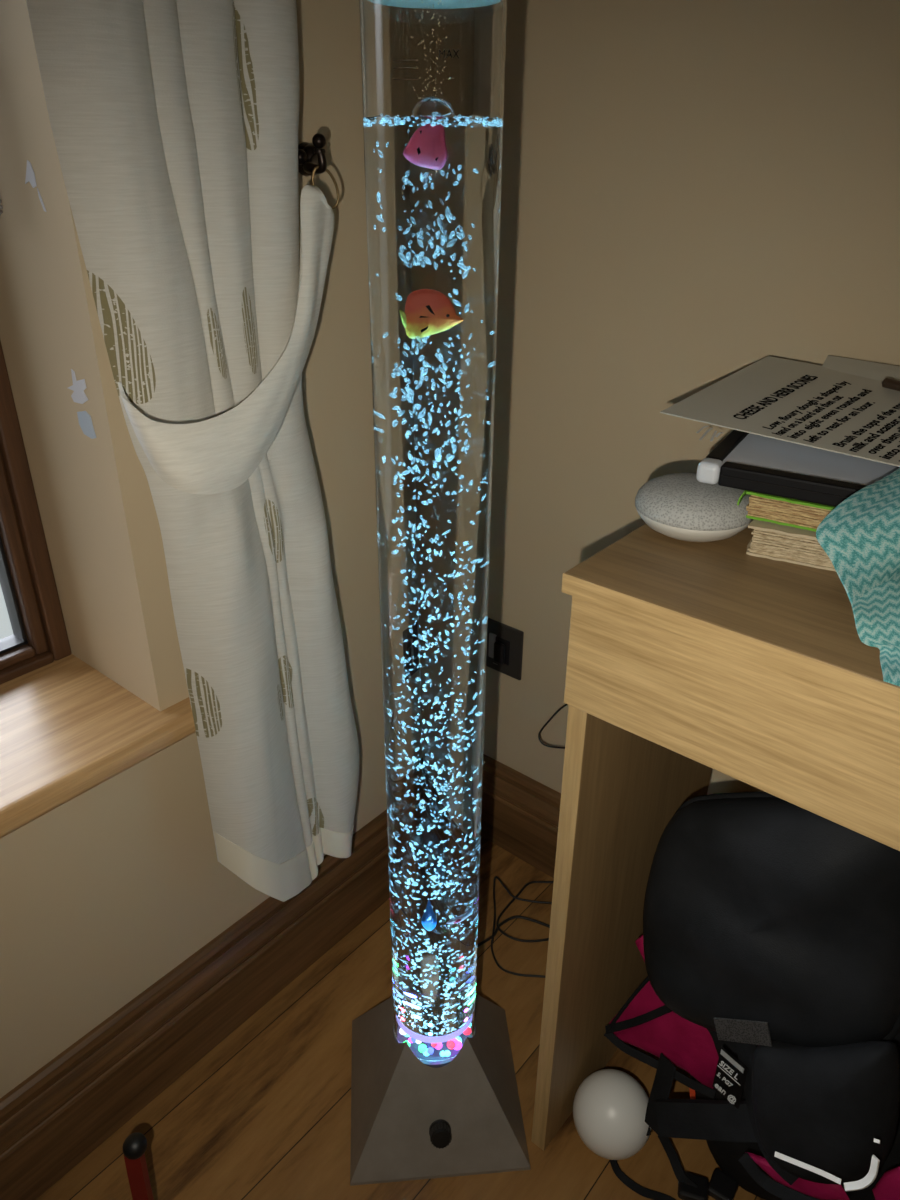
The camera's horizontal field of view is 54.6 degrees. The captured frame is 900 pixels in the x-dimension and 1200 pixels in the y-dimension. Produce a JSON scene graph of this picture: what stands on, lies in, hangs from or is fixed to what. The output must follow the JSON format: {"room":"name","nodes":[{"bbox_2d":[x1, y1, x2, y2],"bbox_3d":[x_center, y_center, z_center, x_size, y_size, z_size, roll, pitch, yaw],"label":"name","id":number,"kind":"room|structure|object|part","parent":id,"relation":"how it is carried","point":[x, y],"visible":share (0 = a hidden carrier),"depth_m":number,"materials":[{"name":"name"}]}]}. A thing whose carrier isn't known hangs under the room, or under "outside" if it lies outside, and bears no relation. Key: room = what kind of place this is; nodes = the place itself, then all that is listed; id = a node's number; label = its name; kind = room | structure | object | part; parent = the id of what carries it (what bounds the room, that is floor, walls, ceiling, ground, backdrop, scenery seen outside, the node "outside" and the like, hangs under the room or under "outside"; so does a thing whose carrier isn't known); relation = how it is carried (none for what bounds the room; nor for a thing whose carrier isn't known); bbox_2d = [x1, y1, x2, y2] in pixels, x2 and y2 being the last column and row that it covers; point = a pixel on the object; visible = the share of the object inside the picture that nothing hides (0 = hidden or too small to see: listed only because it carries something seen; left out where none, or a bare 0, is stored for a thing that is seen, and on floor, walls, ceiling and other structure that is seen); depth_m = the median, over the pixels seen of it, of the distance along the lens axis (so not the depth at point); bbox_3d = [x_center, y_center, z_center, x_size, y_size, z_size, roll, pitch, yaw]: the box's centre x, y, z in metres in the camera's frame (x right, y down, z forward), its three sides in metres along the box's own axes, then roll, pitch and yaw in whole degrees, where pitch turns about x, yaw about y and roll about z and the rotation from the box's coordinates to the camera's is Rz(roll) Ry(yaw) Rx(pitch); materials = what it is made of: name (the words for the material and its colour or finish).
{"room":"bedroom","nodes":[
{"label":"bedroom","id":0,"kind":"room"},
{"bbox_2d":[26,0,358,901],"bbox_3d":[-0.192,-0.479,0.619,0.043,1.927,0.288,22,34,34],"label":"curtain","id":1,"kind":"object","parent":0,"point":[174,123],"visible":0.85,"depth_m":0.74,"materials":[{"name":"fabric"}]},
{"bbox_2d":[0,0,386,1097],"bbox_3d":[-0.937,-0.229,0.105,0.250,2.400,3.050,22,34,34],"label":"wall","id":2,"kind":"structure","parent":0,"point":[106,892],"depth_m":0.91,"materials":[{"name":"paint"}]},
{"bbox_2d":[0,199,2,215],"bbox_3d":[-0.387,-0.572,0.622,0.022,0.548,0.004,22,34,34],"label":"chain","id":3,"kind":"object","parent":2,"relation":"hanging from","point":[1,206],"visible":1,"depth_m":0.74,"materials":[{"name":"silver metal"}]},
{"bbox_2d":[0,341,71,683],"bbox_3d":[-0.919,-0.256,0.269,0.070,1.266,1.414,22,34,34],"label":"window","id":4,"kind":"structure","parent":2,"relation":"in","point":[39,638],"depth_m":0.96,"materials":[{"name":"brown wood"}]},
{"bbox_3d":[-0.918,-0.255,0.268,0.052,1.242,1.340,22,34,34],"label":"sash rail","id":5,"kind":"part","parent":4,"relation":"part of","materials":[{"name":"brown wood"}]},
{"bbox_3d":[-0.918,-0.255,0.268,0.052,1.242,1.370,22,34,34],"label":"sash","id":6,"kind":"part","parent":4,"relation":"part of","materials":[{"name":"brown wood"}]},
{"bbox_3d":[-0.919,-0.256,0.269,0.070,1.266,1.370,22,34,34],"label":"rail","id":7,"kind":"part","parent":4,"relation":"part of","materials":[{"name":"brown wood"}]},
{"bbox_2d":[0,654,195,837],"bbox_3d":[-0.843,0.347,0.514,0.278,0.028,1.519,22,34,34],"label":"window sill","id":8,"kind":"structure","parent":2,"relation":"attached to","point":[67,728],"depth_m":0.89,"materials":[{"name":"brown wood"}]},
{"bbox_2d":[0,809,389,1199],"bbox_3d":[-0.858,0.813,0.536,0.020,0.156,2.800,22,34,34],"label":"baseboard","id":9,"kind":"structure","parent":2,"relation":"attached to","point":[61,1113],"depth_m":1.07,"materials":[{"name":"brown wood"}]},
{"bbox_2d":[298,133,326,175],"bbox_3d":[-0.130,-0.410,0.806,0.031,0.037,0.123,-3,28,-7],"label":"curtain hook","id":10,"kind":"object","parent":2,"relation":"attached to","point":[310,155],"visible":0.85,"depth_m":0.78,"materials":[{"name":"brown metal"}]},
{"bbox_3d":[-0.126,-0.402,0.799,0.020,0.022,0.094,-5,28,-9],"label":"arm","id":11,"kind":"part","parent":10,"relation":"part of","materials":[{"name":"brown metal"}]},
{"bbox_2d":[311,166,338,208],"bbox_3d":[-0.110,-0.366,0.774,0.025,0.036,0.004,-10,30,-19],"label":"ring","id":12,"kind":"object","parent":10,"relation":"hanging from","point":[316,167],"visible":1,"depth_m":0.77,"materials":[{"name":"gold metal"}]},
{"bbox_2d":[118,185,333,493],"bbox_3d":[-0.171,-0.222,0.741,0.230,0.231,0.084,-20,34,-33],"label":"tieback","id":13,"kind":"object","parent":12,"relation":"hanging from","point":[218,454],"visible":1,"depth_m":0.74,"materials":[{"name":"fabric"}]},
{"bbox_2d":[36,836,764,1199],"bbox_3d":[0.090,1.265,-0.085,2.950,0.050,3.050,22,34,34],"label":"floor","id":14,"kind":"structure","parent":0,"point":[265,1114],"depth_m":1.07,"materials":[{"name":"brown wood"}]},
{"bbox_2d":[123,1132,153,1199],"bbox_3d":[-0.300,0.614,0.863,0.065,0.212,0.065,22,34,34],"label":"handle","id":15,"kind":"object","parent":14,"relation":"on","point":[135,1144],"visible":1,"depth_m":0.84,"materials":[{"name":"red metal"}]},
{"bbox_3d":[-0.301,0.522,0.834,0.022,0.022,0.022,22,34,34],"label":"ball knob","id":16,"kind":"part","parent":15,"relation":"part of","materials":[{"name":"black plastic"}]},
{"bbox_2d":[350,0,529,1185],"bbox_3d":[-0.015,0.090,0.815,0.207,1.187,0.207,-2,28,-5],"label":"lamp","id":17,"kind":"object","parent":14,"relation":"on","point":[434,1090],"visible":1,"depth_m":0.70,"materials":[{"name":"grey paint"}]},
{"bbox_2d":[397,1040,456,1067],"bbox_3d":[-0.019,0.520,1.042,0.090,0.023,0.090,22,34,34],"label":"beads","id":18,"kind":"object","parent":17,"relation":"on","point":[410,1062],"depth_m":0.99,"materials":[{"name":"multicoloured plastic"}]},
{"bbox_2d":[411,0,453,101],"bbox_3d":[-0.011,-0.339,0.535,0.028,0.058,0.003,1,28,0],"label":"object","id":19,"kind":"object","parent":17,"relation":"attached to","point":[440,0],"visible":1,"depth_m":0.54,"materials":[{"name":"beige"}]},
{"bbox_3d":[-0.011,0.606,0.990,0.025,0.030,0.028,-2,28,-5],"label":"control knob","id":20,"kind":"part","parent":17,"relation":"part of","materials":[{"name":"black plastic"}]},
{"bbox_2d":[477,915,549,946],"bbox_3d":[0.115,0.495,1.313,0.184,0.004,0.054,-4,28,-8],"label":"cable","id":21,"kind":"object","parent":14,"relation":"on","point":[516,916],"visible":0.7,"depth_m":1.32,"materials":[{"name":"black plastic"}]},
{"bbox_2d":[491,876,551,977],"bbox_3d":[0.141,0.490,1.304,0.167,0.023,0.165,4,28,7],"label":"cable","id":22,"kind":"object","parent":14,"relation":"on","point":[495,877],"visible":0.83,"depth_m":1.32,"materials":[{"name":"black plastic"}]},
{"bbox_2d":[496,881,553,941],"bbox_3d":[0.156,0.477,1.344,0.175,0.008,0.118,-1,28,-3],"label":"cable","id":23,"kind":"object","parent":14,"relation":"on","point":[531,882],"visible":0.67,"depth_m":1.32,"materials":[{"name":"black plastic"}]},
{"bbox_2d":[573,1069,651,1159],"bbox_3d":[0.190,0.601,1.021,0.092,0.093,0.092,22,34,34],"label":"ball","id":24,"kind":"object","parent":14,"relation":"on","point":[610,1106],"visible":0.94,"depth_m":0.99,"materials":[{"name":"white plastic"}]},
{"bbox_2d":[531,519,899,1150],"bbox_3d":[0.576,0.387,0.718,0.945,0.760,0.407,22,34,34],"label":"desk","id":25,"kind":"object","parent":14,"relation":"on","point":[686,660],"visible":0.67,"depth_m":0.66,"materials":[{"name":"brown wood"}]},
{"bbox_3d":[0.212,0.260,0.972,0.018,0.743,0.328,22,34,34],"label":"panel","id":26,"kind":"part","parent":25,"relation":"part of","materials":[{"name":"brown wood"}]},
{"bbox_2d":[635,473,752,541],"bbox_3d":[0.206,-0.078,0.735,0.098,0.042,0.098,22,34,34],"label":"smart speaker","id":27,"kind":"object","parent":25,"relation":"on","point":[678,506],"visible":0.88,"depth_m":0.70},
{"bbox_3d":[0.459,0.180,0.446,0.935,0.102,0.016,22,34,34],"label":"drawer","id":28,"kind":"part","parent":25,"relation":"part of","materials":[{"name":"brown wood"}]},
{"bbox_2d":[746,519,835,571],"bbox_3d":[0.345,-0.071,0.741,0.150,0.026,0.190,14,31,23],"label":"notebook","id":29,"kind":"object","parent":25,"relation":"on","point":[773,541],"visible":0.14,"depth_m":0.69,"materials":[{"name":"paper"}]},
{"bbox_2d":[737,490,834,531],"bbox_3d":[0.342,-0.095,0.733,0.155,0.022,0.180,16,32,27],"label":"notebook","id":30,"kind":"object","parent":29,"relation":"on","point":[778,510],"visible":0.13,"depth_m":0.68,"materials":[{"name":"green paper"}]},
{"bbox_2d":[696,430,899,506],"bbox_3d":[0.389,-0.110,0.719,0.313,0.018,0.223,16,31,26],"label":"whiteboard","id":31,"kind":"object","parent":30,"relation":"on","point":[746,461],"visible":0.53,"depth_m":0.70,"materials":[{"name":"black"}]},
{"bbox_2d":[660,356,899,466],"bbox_3d":[0.353,-0.166,0.761,0.279,0.027,0.175,24,36,37],"label":"printed card","id":32,"kind":"object","parent":31,"relation":"on","point":[802,403],"visible":1,"depth_m":0.78,"materials":[{"name":"grey paper"}]},
{"bbox_2d":[822,355,899,380],"bbox_3d":[0.440,-0.193,0.787,0.220,0.015,0.044,24,36,37],"label":"sheet","id":33,"kind":"object","parent":32,"relation":"on","point":[872,370],"visible":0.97,"depth_m":0.83,"materials":[{"name":"grey paper"}]},
{"bbox_2d":[882,378,899,390],"bbox_3d":[0.427,-0.175,0.751,0.009,0.012,0.116,-19,34,-32],"label":"pencil","id":34,"kind":"object","parent":32,"relation":"on","point":[888,383],"visible":1,"depth_m":0.78,"materials":[{"name":"brown paint"}]},
{"bbox_2d":[816,468,899,686],"bbox_3d":[0.304,-0.030,0.588,0.110,0.088,0.224,13,30,22],"label":"cloth","id":35,"kind":"object","parent":25,"relation":"on","point":[860,536],"visible":1,"depth_m":0.57,"materials":[{"name":"teal fabric"}]},
{"bbox_2d":[604,791,899,1199],"bbox_3d":[0.348,0.405,0.869,0.355,0.584,0.257,22,34,34],"label":"backpack","id":36,"kind":"object","parent":14,"relation":"on","point":[769,944],"visible":0.94,"depth_m":0.78,"materials":[{"name":"black fabric"}]},
{"bbox_3d":[0.199,0.443,0.962,0.042,0.107,0.005,6,28,9],"label":"trim","id":37,"kind":"part","parent":36,"relation":"part of","materials":[{"name":"black fabric"}]},
{"bbox_3d":[0.219,0.449,0.962,0.082,0.102,0.017,14,31,23],"label":"panel","id":38,"kind":"part","parent":36,"relation":"part of","materials":[{"name":"fabric"}]},
{"bbox_3d":[0.210,0.457,0.956,0.077,0.093,0.009,14,31,24],"label":"trim","id":39,"kind":"part","parent":36,"relation":"part of","materials":[{"name":"black fabric"}]},
{"bbox_3d":[0.216,0.385,0.945,0.013,0.045,0.037,-19,34,-33],"label":"panel","id":40,"kind":"part","parent":36,"relation":"part of","materials":[{"name":"fabric"}]},
{"bbox_3d":[0.227,0.507,0.954,0.131,0.023,0.009,21,34,33],"label":"trim","id":41,"kind":"part","parent":36,"relation":"part of","materials":[{"name":"black fabric"}]},
{"bbox_3d":[0.240,0.470,0.945,0.136,0.105,0.023,20,34,33],"label":"panel","id":42,"kind":"part","parent":36,"relation":"part of","materials":[{"name":"fabric"}]},
{"bbox_2d":[714,1017,771,1046],"bbox_3d":[0.271,0.399,0.807,0.054,0.050,0.004,17,32,29],"label":"patch","id":43,"kind":"object","parent":36,"relation":"attached to","point":[753,1031],"depth_m":0.80,"materials":[{"name":"grey fabric"}]},
{"bbox_3d":[0.313,0.549,0.815,0.090,0.028,0.012,20,34,33],"label":"trim","id":44,"kind":"part","parent":36,"relation":"part of","materials":[{"name":"black fabric"}]},
{"bbox_3d":[0.325,0.540,0.819,0.093,0.044,0.012,19,33,31],"label":"panel","id":45,"kind":"part","parent":36,"relation":"part of","materials":[{"name":"fabric"}]},
{"bbox_3d":[0.395,0.506,0.753,0.046,0.083,0.015,12,30,21],"label":"panel","id":46,"kind":"part","parent":36,"relation":"part of","materials":[{"name":"fabric"}]},
{"bbox_2d":[483,0,899,794],"bbox_3d":[1.125,-0.293,0.259,2.700,2.400,0.150,22,34,34],"label":"wall","id":47,"kind":"structure","parent":0,"point":[695,193],"depth_m":0.94,"materials":[{"name":"paint"}]},
{"bbox_2d":[486,618,523,680],"bbox_3d":[0.071,0.073,1.321,0.087,0.085,0.016,22,34,34],"label":"wall socket","id":48,"kind":"object","parent":47,"relation":"attached to","point":[504,642],"visible":0.82,"depth_m":1.31,"materials":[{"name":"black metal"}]},
{"bbox_2d":[481,754,560,877],"bbox_3d":[1.024,0.714,0.753,2.600,0.156,0.020,22,34,34],"label":"baseboard","id":49,"kind":"structure","parent":47,"relation":"attached to","point":[520,815],"depth_m":1.41,"materials":[{"name":"brown wood"}]},
{"bbox_2d":[538,704,566,748],"bbox_3d":[0.168,0.165,1.216,0.102,0.132,0.003,22,34,34],"label":"power cable","id":50,"kind":"object","parent":47,"relation":"attached to","point":[562,707],"visible":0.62,"depth_m":1.25,"materials":[{"name":"black plastic"}]},
{"bbox_2d":[696,425,721,440],"bbox_3d":[0.226,-0.146,0.763,0.023,0.003,0.035,22,34,34],"label":"paper scraps","id":51,"kind":"object","parent":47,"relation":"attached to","point":[702,428],"visible":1,"depth_m":0.76,"materials":[{"name":"grey"}]}
]}

